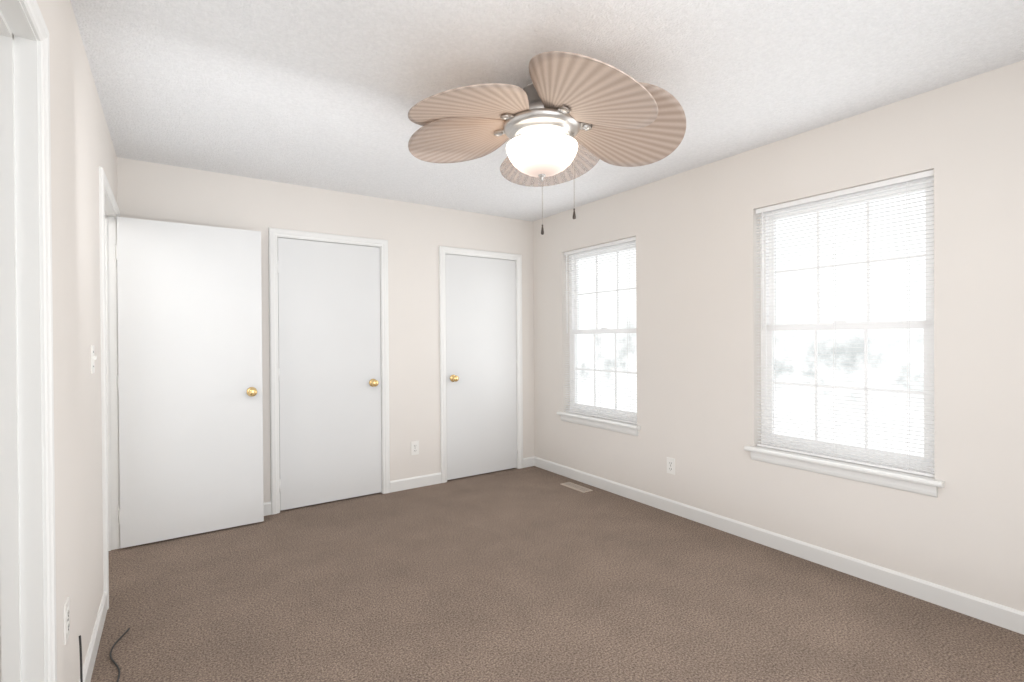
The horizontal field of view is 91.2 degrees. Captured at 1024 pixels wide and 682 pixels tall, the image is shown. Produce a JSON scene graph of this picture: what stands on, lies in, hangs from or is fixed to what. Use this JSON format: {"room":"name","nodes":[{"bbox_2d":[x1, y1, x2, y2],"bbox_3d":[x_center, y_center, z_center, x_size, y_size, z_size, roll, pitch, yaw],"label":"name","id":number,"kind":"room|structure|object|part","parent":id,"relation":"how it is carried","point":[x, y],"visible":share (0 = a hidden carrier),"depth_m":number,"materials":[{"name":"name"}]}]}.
{"room":"empty bedroom","nodes":[
{"label":"empty bedroom","id":0,"kind":"room"},
{"bbox_2d":[36,0,116,681],"bbox_3d":[-1.266,0.057,1.268,0.120,2.440,4.540,-1,0,-34],"label":"wall","id":1,"kind":"structure","parent":0,"point":[82,149],"depth_m":1.75,"materials":[{"name":"paint"}]},
{"bbox_2d":[0,0,56,681],"bbox_3d":[-1.012,0.229,0.912,0.138,2.097,0.929,-1,0,-34],"label":"door frame","id":2,"kind":"structure","parent":1,"relation":"attached to","point":[22,646],"depth_m":1.26,"materials":[{"name":"paint"}]},
{"bbox_2d":[64,596,69,644],"bbox_3d":[-1.365,0.857,1.539,0.007,0.115,0.070,-1,0,-34],"label":"electrical outlet","id":3,"kind":"object","parent":1,"relation":"attached to","point":[66,619],"visible":1,"depth_m":1.53,"materials":[{"name":"plastic"}]},
{"bbox_2d":[79,591,106,681],"bbox_3d":[-1.571,1.230,1.853,0.013,0.092,1.256,-1,0,-34],"label":"baseboard","id":4,"kind":"structure","parent":1,"relation":"attached to","point":[91,655],"depth_m":2.02,"materials":[{"name":"paint"}]},
{"bbox_2d":[91,345,96,372],"bbox_3d":[-1.749,0.076,2.100,0.015,0.115,0.070,-1,0,-34],"label":"switch plate","id":5,"kind":"object","parent":1,"relation":"attached to","point":[93,357],"visible":1,"depth_m":2.09,"materials":[{"name":"plastic"}]},
{"bbox_2d":[99,167,119,609],"bbox_3d":[-2.238,0.228,2.717,0.138,2.097,0.924,-1,0,-34],"label":"door frame","id":6,"kind":"structure","parent":1,"relation":"attached to","point":[112,374],"depth_m":3.05,"materials":[{"name":"paint"}]},
{"bbox_2d":[115,217,263,547],"bbox_3d":[-2.079,0.251,3.283,0.802,2.019,0.175,-1,0,-34],"label":"entry door","id":7,"kind":"structure","parent":1,"relation":"in","point":[189,382],"depth_m":3.25,"materials":[{"name":"paint"}]},
{"bbox_2d":[117,157,534,502],"bbox_3d":[-1.154,0.041,4.160,3.555,2.440,0.120,-1,0,-34],"label":"wall","id":8,"kind":"structure","parent":0,"point":[415,235],"depth_m":4.21,"materials":[{"name":"paint"}]},
{"bbox_2d":[264,502,270,515],"bbox_3d":[-2.113,1.226,3.413,0.867,0.092,0.040,-1,0,-34],"label":"baseboard","id":9,"kind":"structure","parent":8,"relation":"attached to","point":[267,506],"depth_m":3.65,"materials":[{"name":"paint"}]},
{"bbox_2d":[268,227,389,514],"bbox_3d":[-1.396,0.216,3.914,0.901,2.097,0.017,-1,0,-34],"label":"door frame","id":10,"kind":"structure","parent":8,"relation":"attached to","point":[273,233],"depth_m":3.70,"materials":[{"name":"paint"}]},
{"bbox_2d":[277,236,382,510],"bbox_3d":[-1.415,0.238,3.942,0.812,2.052,0.187,-1,0,-34],"label":"door","id":11,"kind":"structure","parent":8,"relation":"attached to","point":[381,340],"depth_m":3.90,"materials":[{"name":"paint"}]},
{"bbox_3d":[-1.415,0.243,3.935,0.782,2.019,0.175,-1,0,-34],"label":"closet door","id":12,"kind":"part","parent":11,"relation":"part of","materials":[{"name":"white wood"}]},
{"bbox_2d":[411,441,418,454],"bbox_3d":[-0.832,0.918,4.302,0.070,0.115,0.007,-1,0,-34],"label":"electrical outlet","id":13,"kind":"object","parent":8,"relation":"attached to","point":[414,447],"visible":1,"depth_m":4.30,"materials":[{"name":"plastic"}]},
{"bbox_2d":[390,472,440,492],"bbox_3d":[-0.822,1.212,4.305,0.470,0.092,0.013,-1,0,-34],"label":"baseboard","id":14,"kind":"structure","parent":8,"relation":"attached to","point":[431,479],"depth_m":4.29,"materials":[{"name":"paint"}]},
{"bbox_2d":[439,246,522,482],"bbox_3d":[-0.266,0.204,4.681,0.889,2.097,0.017,-1,0,-34],"label":"door frame","id":15,"kind":"structure","parent":8,"relation":"attached to","point":[442,249],"depth_m":4.50,"materials":[{"name":"paint"}]},
{"bbox_2d":[445,253,517,479],"bbox_3d":[-0.286,0.226,4.709,0.800,2.052,0.187,-1,0,-34],"label":"door","id":16,"kind":"structure","parent":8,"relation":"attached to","point":[516,336],"depth_m":4.68,"materials":[{"name":"paint"}]},
{"bbox_3d":[-0.278,0.231,4.707,0.770,2.019,0.175,-1,0,-34],"label":"closet door","id":17,"kind":"part","parent":16,"relation":"part of","materials":[{"name":"white wood"}]},
{"bbox_2d":[70,0,1023,221],"bbox_3d":[0.112,-1.228,2.275,3.555,0.100,4.660,-1,0,-34],"label":"ceiling","id":18,"kind":"structure","parent":0,"point":[326,94],"depth_m":2.17,"materials":[{"name":"white paint"}]},
{"bbox_2d":[408,51,685,234],"bbox_3d":[0.130,-0.855,2.309,1.220,0.646,1.213,-1,0,-34],"label":"ceiling fan","id":19,"kind":"object","parent":18,"relation":"hanging from","point":[563,101],"visible":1,"depth_m":2.22,"materials":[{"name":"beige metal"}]},
{"bbox_2d":[90,466,1023,681],"bbox_3d":[0.130,1.312,2.289,3.555,0.100,4.660,-1,0,-34],"label":"floor","id":20,"kind":"structure","parent":0,"point":[532,574],"depth_m":2.40,"materials":[{"name":"brown carpet"}]},
{"bbox_2d":[79,628,129,681],"bbox_3d":[-1.507,1.093,1.874,0.081,0.376,0.769,-1,0,-34],"label":"cord","id":21,"kind":"object","parent":20,"relation":"on","point":[81,670],"visible":1,"depth_m":1.54,"materials":[{"name":"grey rubber"}]},
{"bbox_2d":[561,482,592,492],"bbox_3d":[0.548,1.246,4.276,0.105,0.007,0.300,-1,0,-34],"label":"floor vent","id":22,"kind":"object","parent":20,"relation":"in","point":[576,487],"visible":1,"depth_m":4.25,"materials":[{"name":"metal"}]},
{"bbox_2d":[533,60,1023,611],"bbox_3d":[1.559,0.027,3.186,0.160,2.440,4.540,-1,0,-34],"label":"wall","id":23,"kind":"structure","parent":0,"point":[695,230],"depth_m":2.81,"materials":[{"name":"paint"}]},
{"bbox_2d":[557,411,640,435],"bbox_3d":[0.741,0.699,4.295,0.130,0.084,0.971,-1,0,-34],"label":"window sill","id":24,"kind":"structure","parent":23,"relation":"attached to","point":[610,425],"depth_m":4.21,"materials":[{"name":"paint"}]},
{"bbox_2d":[569,242,636,421],"bbox_3d":[0.816,-0.084,4.346,0.065,1.480,0.895,-1,0,-34],"label":"window unit","id":25,"kind":"structure","parent":23,"relation":"in","point":[573,320],"depth_m":4.44,"materials":[{"name":"plastic"}]},
{"bbox_2d":[564,236,636,423],"bbox_3d":[0.741,-0.084,4.295,0.043,1.474,0.883,-1,0,-34],"label":"window blinds","id":26,"kind":"object","parent":25,"relation":"attached to","point":[603,246],"visible":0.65,"depth_m":4.27,"materials":[{"name":"plastic"}]},
{"bbox_2d":[667,457,674,474],"bbox_3d":[1.155,0.908,3.646,0.007,0.115,0.070,-1,0,-34],"label":"electrical outlet","id":27,"kind":"object","parent":23,"relation":"attached to","point":[670,465],"visible":1,"depth_m":3.64,"materials":[{"name":"plastic"}]},
{"bbox_2d":[527,456,1023,634],"bbox_3d":[1.453,1.202,3.187,0.035,0.092,4.420,-1,0,-34],"label":"baseboard","id":28,"kind":"structure","parent":23,"relation":"attached to","point":[1009,618],"depth_m":2.78,"materials":[{"name":"paint"}]},
{"bbox_2d":[744,446,944,497],"bbox_3d":[1.777,0.699,2.769,0.130,0.084,0.971,-1,0,-34],"label":"window sill","id":29,"kind":"structure","parent":23,"relation":"attached to","point":[911,482],"depth_m":2.66,"materials":[{"name":"paint"}]},
{"bbox_2d":[760,178,934,473],"bbox_3d":[1.852,-0.083,2.819,0.065,1.480,0.895,-1,0,-34],"label":"window unit","id":30,"kind":"structure","parent":23,"relation":"in","point":[768,337],"depth_m":2.76,"materials":[{"name":"plastic"}]},
{"bbox_2d":[756,169,934,476],"bbox_3d":[1.778,-0.083,2.769,0.043,1.474,0.883,-1,0,-34],"label":"window blinds","id":31,"kind":"object","parent":30,"relation":"attached to","point":[907,179],"visible":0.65,"depth_m":2.71,"materials":[{"name":"plastic"}]},
{"label":"outside","id":32,"kind":"structure","parent":0,"visible":0},
{"bbox_2d":[577,191,925,456],"bbox_3d":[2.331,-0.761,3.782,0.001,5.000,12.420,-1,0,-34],"label":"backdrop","id":33,"kind":"structure","parent":32,"point":[823,358],"depth_m":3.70,"materials":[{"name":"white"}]}
]}

